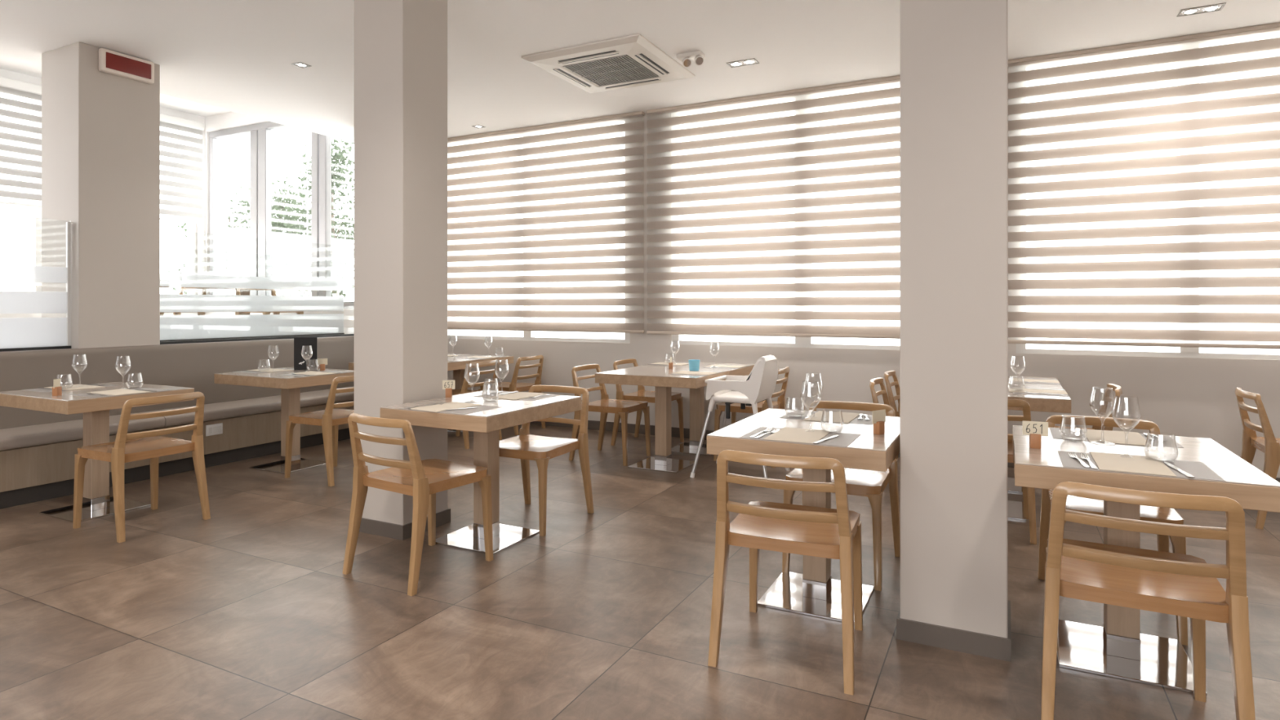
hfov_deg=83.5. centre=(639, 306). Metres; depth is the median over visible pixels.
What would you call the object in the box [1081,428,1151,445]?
napkin
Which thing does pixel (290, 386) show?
dining table
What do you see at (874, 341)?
trim
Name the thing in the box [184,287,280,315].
dining table
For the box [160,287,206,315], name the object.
dining chair
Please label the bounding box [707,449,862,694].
dining chair
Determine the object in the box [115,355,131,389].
wine glass
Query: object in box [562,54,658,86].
grille
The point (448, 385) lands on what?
holder
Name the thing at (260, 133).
window
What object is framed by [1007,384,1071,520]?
dining table
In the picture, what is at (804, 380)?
wine glass
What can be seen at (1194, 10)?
recessed light
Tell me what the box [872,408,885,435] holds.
holder
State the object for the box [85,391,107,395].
fork
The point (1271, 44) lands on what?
zebra blind
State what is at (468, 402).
wine glass
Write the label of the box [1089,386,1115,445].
wine glass
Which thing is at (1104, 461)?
napkin
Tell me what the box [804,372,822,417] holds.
wine glass
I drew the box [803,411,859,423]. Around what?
napkin
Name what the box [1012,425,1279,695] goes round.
dining table
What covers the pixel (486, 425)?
dining table
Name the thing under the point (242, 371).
placemat
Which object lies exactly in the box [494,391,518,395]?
knife
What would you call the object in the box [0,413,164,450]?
seat cushion
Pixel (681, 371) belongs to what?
napkin
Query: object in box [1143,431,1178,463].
tumbler
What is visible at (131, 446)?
dining chair
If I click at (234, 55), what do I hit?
ceiling
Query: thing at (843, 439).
placemat
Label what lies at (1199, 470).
placemat
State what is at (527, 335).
window
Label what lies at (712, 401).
high chair leg
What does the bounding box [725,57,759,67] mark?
recessed light
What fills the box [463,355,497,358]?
napkin
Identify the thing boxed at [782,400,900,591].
dining chair
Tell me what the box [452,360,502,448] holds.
dining chair
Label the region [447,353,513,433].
dining table
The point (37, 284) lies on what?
dining table
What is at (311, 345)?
wine glass
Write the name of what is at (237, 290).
dining chair
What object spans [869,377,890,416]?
dining chair
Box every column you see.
[41,41,159,348]
[354,0,450,540]
[896,0,1011,662]
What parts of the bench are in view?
backrest, panel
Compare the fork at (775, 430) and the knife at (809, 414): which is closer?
the fork at (775, 430)
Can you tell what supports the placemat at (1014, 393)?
on the dining table at (1059, 404)
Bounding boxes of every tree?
[168,186,290,295]
[230,171,311,296]
[271,138,354,301]
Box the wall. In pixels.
[447,36,1279,477]
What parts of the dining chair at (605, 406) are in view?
leg, frame, leg, seat, leg, leg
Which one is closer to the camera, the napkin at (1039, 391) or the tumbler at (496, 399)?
the tumbler at (496, 399)
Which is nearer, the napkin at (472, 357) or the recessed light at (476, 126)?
the napkin at (472, 357)
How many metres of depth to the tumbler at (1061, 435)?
2.79 m
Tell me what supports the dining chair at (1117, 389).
on the floor
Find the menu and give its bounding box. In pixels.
[293,337,317,369]
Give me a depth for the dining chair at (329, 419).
5.23 m
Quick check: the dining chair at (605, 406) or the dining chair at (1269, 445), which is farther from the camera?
the dining chair at (605, 406)
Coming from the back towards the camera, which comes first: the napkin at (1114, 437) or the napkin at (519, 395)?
the napkin at (519, 395)
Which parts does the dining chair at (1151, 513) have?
leg, frame, seat, leg, leg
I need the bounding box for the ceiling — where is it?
[0,0,1279,142]
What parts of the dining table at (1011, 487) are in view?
plate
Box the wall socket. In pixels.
[205,422,222,435]
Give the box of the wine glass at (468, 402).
[464,363,479,403]
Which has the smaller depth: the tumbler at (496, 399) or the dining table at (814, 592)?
the dining table at (814, 592)
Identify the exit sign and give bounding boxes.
[98,48,154,84]
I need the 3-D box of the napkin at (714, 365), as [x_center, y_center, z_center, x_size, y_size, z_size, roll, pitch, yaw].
[0.747,0.518,6.258,0.310,0.007,0.200,0,0,27]
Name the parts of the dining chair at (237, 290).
leg, frame, leg, seat, leg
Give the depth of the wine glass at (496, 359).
4.20 m
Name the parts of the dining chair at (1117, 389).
seat, leg, frame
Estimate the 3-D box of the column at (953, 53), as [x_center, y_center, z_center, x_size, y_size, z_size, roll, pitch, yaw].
[1.244,-0.327,2.831,0.390,3.200,0.387,0,0,27]
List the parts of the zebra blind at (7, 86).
rail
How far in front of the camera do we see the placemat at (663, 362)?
6.38 m
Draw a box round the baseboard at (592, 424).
[529,417,1279,482]
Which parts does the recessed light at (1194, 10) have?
bulb, bulb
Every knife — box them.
[134,389,156,391]
[440,407,477,410]
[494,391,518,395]
[806,409,813,417]
[812,435,838,444]
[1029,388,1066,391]
[1075,427,1080,436]
[1164,462,1195,477]
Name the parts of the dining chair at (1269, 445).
leg, frame, seat, leg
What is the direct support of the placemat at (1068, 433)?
on the dining table at (1117, 649)
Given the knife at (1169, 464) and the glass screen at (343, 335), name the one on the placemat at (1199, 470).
the knife at (1169, 464)
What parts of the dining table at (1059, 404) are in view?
plate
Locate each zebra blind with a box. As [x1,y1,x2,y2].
[0,76,41,208]
[160,113,204,224]
[447,111,644,333]
[646,75,900,338]
[1007,22,1279,349]
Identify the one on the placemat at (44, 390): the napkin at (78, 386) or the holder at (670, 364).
the napkin at (78, 386)
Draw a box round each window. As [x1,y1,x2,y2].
[31,99,196,294]
[208,121,354,308]
[447,119,630,342]
[671,82,900,350]
[1016,31,1279,359]
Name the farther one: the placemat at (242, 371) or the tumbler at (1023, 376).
the placemat at (242, 371)
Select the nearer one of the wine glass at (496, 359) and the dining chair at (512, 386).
the wine glass at (496, 359)
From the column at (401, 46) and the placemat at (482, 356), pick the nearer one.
the column at (401, 46)
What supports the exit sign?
attached to the column at (100, 131)
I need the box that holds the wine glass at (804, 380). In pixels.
[800,380,821,431]
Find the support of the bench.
on the floor
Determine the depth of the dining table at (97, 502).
4.43 m
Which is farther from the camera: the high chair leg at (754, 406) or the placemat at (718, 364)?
the placemat at (718, 364)
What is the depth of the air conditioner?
5.58 m
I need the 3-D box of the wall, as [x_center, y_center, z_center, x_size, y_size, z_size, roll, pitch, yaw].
[2.038,-0.327,6.313,10.500,3.200,0.300,0,0,27]
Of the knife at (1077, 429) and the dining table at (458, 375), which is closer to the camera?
the knife at (1077, 429)
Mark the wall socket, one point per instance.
(216, 428)
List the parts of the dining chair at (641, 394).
leg, frame, leg, seat, leg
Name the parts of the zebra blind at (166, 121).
rail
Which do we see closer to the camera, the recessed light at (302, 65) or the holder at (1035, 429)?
the holder at (1035, 429)
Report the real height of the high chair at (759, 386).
0.908 m
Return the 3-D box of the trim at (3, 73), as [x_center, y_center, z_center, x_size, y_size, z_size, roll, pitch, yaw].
[-7.741,-0.987,5.347,0.250,2.920,8.900,0,0,27]
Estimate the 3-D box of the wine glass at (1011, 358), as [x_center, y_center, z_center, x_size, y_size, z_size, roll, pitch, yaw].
[2.378,0.417,4.512,0.085,0.212,0.085,0,0,27]
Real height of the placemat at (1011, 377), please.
0.001 m
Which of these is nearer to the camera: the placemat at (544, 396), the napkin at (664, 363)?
the placemat at (544, 396)
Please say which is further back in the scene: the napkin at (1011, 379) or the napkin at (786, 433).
the napkin at (1011, 379)
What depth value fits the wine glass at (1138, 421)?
2.47 m
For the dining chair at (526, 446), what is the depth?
4.37 m
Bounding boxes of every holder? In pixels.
[52,378,62,395]
[317,358,327,370]
[442,380,454,397]
[668,356,673,368]
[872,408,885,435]
[1022,420,1048,448]
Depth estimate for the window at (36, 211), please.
7.71 m
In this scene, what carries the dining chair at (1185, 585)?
on the floor
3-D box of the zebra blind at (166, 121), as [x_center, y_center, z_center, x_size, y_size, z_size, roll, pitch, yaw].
[-5.856,-1.687,8.606,0.149,1.280,1.180,0,0,27]
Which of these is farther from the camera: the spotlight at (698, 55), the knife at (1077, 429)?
the spotlight at (698, 55)
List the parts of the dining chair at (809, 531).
leg, leg, frame, seat, leg, leg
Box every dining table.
[0,382,194,522]
[35,282,169,287]
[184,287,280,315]
[214,366,354,474]
[348,359,469,370]
[380,390,581,555]
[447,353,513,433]
[595,366,728,473]
[638,360,755,456]
[706,408,900,624]
[1007,375,1062,493]
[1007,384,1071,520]
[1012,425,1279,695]
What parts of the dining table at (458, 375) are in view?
plate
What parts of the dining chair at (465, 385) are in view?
leg, leg, seat, frame, leg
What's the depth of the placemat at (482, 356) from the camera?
7.19 m
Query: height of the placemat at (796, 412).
0.001 m
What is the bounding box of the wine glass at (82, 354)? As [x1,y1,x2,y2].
[71,354,88,386]
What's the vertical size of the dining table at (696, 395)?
0.750 m
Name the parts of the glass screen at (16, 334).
glass pane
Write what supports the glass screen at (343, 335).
on the wall
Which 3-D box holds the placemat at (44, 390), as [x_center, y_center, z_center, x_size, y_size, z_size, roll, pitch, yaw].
[-3.663,0.522,4.627,0.290,0.001,0.420,0,0,27]
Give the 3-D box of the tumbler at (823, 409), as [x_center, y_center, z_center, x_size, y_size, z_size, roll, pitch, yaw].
[0.796,0.475,2.973,0.095,0.095,0.095,0,0,27]
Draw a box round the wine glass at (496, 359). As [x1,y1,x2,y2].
[494,359,509,395]
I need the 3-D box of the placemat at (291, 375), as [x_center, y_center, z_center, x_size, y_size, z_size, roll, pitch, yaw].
[-2.539,0.522,5.603,0.290,0.001,0.420,0,0,27]
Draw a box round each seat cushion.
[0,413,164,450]
[137,377,453,427]
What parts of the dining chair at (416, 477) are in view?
leg, frame, leg, seat, leg, leg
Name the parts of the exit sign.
sign panel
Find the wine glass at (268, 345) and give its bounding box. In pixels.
[266,345,279,372]
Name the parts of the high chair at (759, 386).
leg, leg, leg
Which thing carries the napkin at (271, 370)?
on the placemat at (242, 371)
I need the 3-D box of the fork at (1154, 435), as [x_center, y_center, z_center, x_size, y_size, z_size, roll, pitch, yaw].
[2.044,0.515,2.833,0.024,0.010,0.205,0,0,24]
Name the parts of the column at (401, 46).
column skirting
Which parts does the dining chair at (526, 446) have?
leg, seat, leg, frame, leg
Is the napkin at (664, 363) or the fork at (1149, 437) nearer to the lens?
the fork at (1149, 437)
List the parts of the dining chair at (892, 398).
frame, leg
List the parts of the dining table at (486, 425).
plate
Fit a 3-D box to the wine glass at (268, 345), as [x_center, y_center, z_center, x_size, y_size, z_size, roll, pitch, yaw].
[-2.948,0.417,5.767,0.085,0.212,0.085,0,0,27]
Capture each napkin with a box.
[45,384,103,390]
[88,388,149,395]
[248,368,293,372]
[288,371,335,375]
[409,401,481,412]
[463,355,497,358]
[488,391,547,399]
[650,362,688,365]
[673,370,716,374]
[706,364,746,368]
[763,426,831,444]
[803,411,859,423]
[1008,377,1059,383]
[1008,387,1067,394]
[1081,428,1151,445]
[1089,451,1176,476]
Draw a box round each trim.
[0,53,354,142]
[0,68,204,318]
[204,111,354,333]
[456,329,1279,354]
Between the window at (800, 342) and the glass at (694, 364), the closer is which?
the glass at (694, 364)
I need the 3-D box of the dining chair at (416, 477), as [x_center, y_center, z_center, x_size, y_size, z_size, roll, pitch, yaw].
[-1.077,0.888,3.498,0.498,0.770,0.555,0,0,33]
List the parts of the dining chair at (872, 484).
leg, seat, frame, leg, leg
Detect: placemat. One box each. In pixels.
[21,383,119,392]
[70,387,168,397]
[231,368,293,373]
[278,370,346,377]
[400,401,501,414]
[460,355,502,359]
[473,391,559,400]
[643,361,687,366]
[669,370,722,376]
[702,364,751,368]
[739,426,860,447]
[779,409,872,424]
[1011,377,1060,385]
[1012,386,1068,396]
[1048,426,1183,448]
[1057,450,1226,481]
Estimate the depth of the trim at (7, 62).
7.91 m
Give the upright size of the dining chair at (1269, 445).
0.770 m
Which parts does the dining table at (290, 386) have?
plate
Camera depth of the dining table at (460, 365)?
6.81 m
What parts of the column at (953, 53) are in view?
column skirting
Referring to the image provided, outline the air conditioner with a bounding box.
[521,33,695,93]
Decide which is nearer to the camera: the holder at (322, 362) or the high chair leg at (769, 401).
the high chair leg at (769, 401)
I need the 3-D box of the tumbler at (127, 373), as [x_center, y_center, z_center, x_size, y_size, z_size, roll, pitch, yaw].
[-3.250,0.475,4.613,0.095,0.095,0.095,0,0,27]
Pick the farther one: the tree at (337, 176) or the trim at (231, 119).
the tree at (337, 176)
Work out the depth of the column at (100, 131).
5.40 m
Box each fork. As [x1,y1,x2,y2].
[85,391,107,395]
[407,402,439,408]
[750,427,772,437]
[754,428,780,438]
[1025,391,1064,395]
[1067,452,1089,467]
[1080,453,1097,468]
[1143,432,1155,439]
[1149,433,1167,441]
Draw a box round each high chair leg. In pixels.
[707,397,715,411]
[751,401,757,414]
[766,396,773,408]
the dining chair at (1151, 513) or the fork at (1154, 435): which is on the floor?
the dining chair at (1151, 513)
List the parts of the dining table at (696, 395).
plate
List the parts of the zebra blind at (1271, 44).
rail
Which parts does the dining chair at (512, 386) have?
seat, leg, frame, leg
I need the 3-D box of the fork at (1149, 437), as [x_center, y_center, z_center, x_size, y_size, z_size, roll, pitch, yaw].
[2.024,0.515,2.855,0.024,0.010,0.205,0,0,29]
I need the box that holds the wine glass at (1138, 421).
[1111,395,1141,457]
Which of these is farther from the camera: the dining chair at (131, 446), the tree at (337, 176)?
the tree at (337, 176)
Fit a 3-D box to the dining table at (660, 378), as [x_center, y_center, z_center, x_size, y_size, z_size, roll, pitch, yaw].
[0.187,0.898,5.763,0.860,0.750,0.700,0,0,27]
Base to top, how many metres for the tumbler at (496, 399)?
0.095 m
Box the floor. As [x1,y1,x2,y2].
[0,423,1279,719]
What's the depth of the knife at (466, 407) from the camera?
3.64 m
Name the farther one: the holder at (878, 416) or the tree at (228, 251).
the tree at (228, 251)
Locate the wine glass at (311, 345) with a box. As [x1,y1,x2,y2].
[301,345,312,372]
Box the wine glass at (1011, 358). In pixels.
[1010,358,1025,388]
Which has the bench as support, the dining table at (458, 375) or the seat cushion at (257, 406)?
the seat cushion at (257, 406)
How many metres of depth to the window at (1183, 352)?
5.20 m
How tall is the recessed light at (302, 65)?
0.004 m
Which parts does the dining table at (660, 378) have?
plate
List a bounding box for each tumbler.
[125,373,143,388]
[481,383,499,402]
[483,379,498,395]
[784,396,804,418]
[820,408,844,434]
[1008,376,1025,391]
[1059,414,1087,442]
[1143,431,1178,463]
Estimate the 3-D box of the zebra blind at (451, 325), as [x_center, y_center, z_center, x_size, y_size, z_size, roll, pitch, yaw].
[-1.218,-0.833,7.727,2.813,2.188,0.067,0,0,27]
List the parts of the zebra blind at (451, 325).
rail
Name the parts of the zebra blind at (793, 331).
rail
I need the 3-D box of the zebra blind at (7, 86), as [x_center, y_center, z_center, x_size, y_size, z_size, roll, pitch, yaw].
[-6.705,-1.687,6.940,0.149,1.280,2.480,0,0,27]
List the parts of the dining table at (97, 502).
plate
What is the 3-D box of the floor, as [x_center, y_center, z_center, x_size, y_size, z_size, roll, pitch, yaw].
[-0.209,1.323,1.902,10.500,0.100,10.200,0,0,27]
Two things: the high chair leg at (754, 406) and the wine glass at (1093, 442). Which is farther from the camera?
the high chair leg at (754, 406)
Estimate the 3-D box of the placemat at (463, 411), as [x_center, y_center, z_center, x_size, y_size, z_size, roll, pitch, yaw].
[-0.976,0.522,3.702,0.420,0.001,0.290,0,0,27]
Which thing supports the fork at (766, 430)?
on the placemat at (843, 439)
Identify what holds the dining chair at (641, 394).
on the floor
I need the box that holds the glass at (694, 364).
[688,359,699,370]
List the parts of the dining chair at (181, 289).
leg, seat, frame, leg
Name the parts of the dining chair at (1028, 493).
seat, frame, leg, leg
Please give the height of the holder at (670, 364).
0.098 m
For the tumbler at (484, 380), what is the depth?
4.27 m
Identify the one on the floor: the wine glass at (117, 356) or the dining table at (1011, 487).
the dining table at (1011, 487)
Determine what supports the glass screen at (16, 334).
on the wall
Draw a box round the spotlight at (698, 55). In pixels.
[676,50,704,67]
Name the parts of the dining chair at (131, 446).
leg, leg, seat, leg, frame, leg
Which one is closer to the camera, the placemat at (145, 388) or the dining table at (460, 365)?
the placemat at (145, 388)
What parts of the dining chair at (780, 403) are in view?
leg, leg, seat, leg, frame, leg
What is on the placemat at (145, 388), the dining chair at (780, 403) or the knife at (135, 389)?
the knife at (135, 389)
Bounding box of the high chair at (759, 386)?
[689,355,789,478]
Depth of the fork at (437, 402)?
3.74 m
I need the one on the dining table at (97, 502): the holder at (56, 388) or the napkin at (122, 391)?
the holder at (56, 388)
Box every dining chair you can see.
[72,391,210,542]
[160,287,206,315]
[235,288,303,315]
[284,375,354,486]
[342,413,493,595]
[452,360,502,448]
[478,355,546,435]
[499,385,594,536]
[568,364,650,466]
[610,358,684,445]
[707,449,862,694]
[713,366,789,467]
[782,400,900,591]
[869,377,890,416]
[883,370,900,460]
[1007,399,1036,544]
[1021,383,1122,489]
[1037,414,1187,645]
[1040,481,1255,719]
[1235,386,1279,528]
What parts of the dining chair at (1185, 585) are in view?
leg, seat, frame, leg, leg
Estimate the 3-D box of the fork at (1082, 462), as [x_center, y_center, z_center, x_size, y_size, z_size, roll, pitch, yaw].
[1.480,0.515,2.419,0.024,0.010,0.205,0,0,18]
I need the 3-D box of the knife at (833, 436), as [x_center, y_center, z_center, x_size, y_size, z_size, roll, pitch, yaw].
[0.731,0.519,2.811,0.019,0.003,0.222,0,0,39]
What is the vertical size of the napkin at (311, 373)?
0.007 m
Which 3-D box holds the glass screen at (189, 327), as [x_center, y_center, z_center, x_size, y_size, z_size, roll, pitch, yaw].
[-3.710,-0.100,6.860,0.032,0.815,2.125,0,0,27]
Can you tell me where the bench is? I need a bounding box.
[0,335,453,508]
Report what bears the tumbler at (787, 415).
on the placemat at (796, 412)
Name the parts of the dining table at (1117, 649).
plate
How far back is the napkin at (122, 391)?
4.33 m
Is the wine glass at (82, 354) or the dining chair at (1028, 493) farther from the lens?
the wine glass at (82, 354)
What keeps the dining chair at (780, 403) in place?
on the floor
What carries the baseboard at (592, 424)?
attached to the wall
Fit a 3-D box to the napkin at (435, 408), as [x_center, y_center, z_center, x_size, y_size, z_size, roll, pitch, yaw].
[-1.007,0.518,3.729,0.200,0.007,0.310,0,0,33]
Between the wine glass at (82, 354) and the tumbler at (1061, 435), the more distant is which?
the wine glass at (82, 354)
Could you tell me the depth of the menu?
5.94 m
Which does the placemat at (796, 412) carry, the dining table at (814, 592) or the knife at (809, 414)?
the knife at (809, 414)
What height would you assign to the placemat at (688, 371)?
0.001 m
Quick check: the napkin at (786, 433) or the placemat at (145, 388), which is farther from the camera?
the placemat at (145, 388)
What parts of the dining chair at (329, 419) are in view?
leg, seat, leg, leg, frame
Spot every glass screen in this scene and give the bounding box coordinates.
[0,222,71,351]
[160,244,354,344]
[160,272,344,342]
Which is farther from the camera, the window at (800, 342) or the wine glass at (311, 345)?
the window at (800, 342)
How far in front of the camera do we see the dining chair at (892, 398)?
5.53 m
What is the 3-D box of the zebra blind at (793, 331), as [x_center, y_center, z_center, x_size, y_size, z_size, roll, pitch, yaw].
[1.320,-0.830,6.434,2.790,2.195,0.067,0,0,27]
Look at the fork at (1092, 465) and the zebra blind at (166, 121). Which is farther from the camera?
the zebra blind at (166, 121)
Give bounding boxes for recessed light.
[291,62,311,68]
[471,124,485,128]
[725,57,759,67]
[1177,2,1226,17]

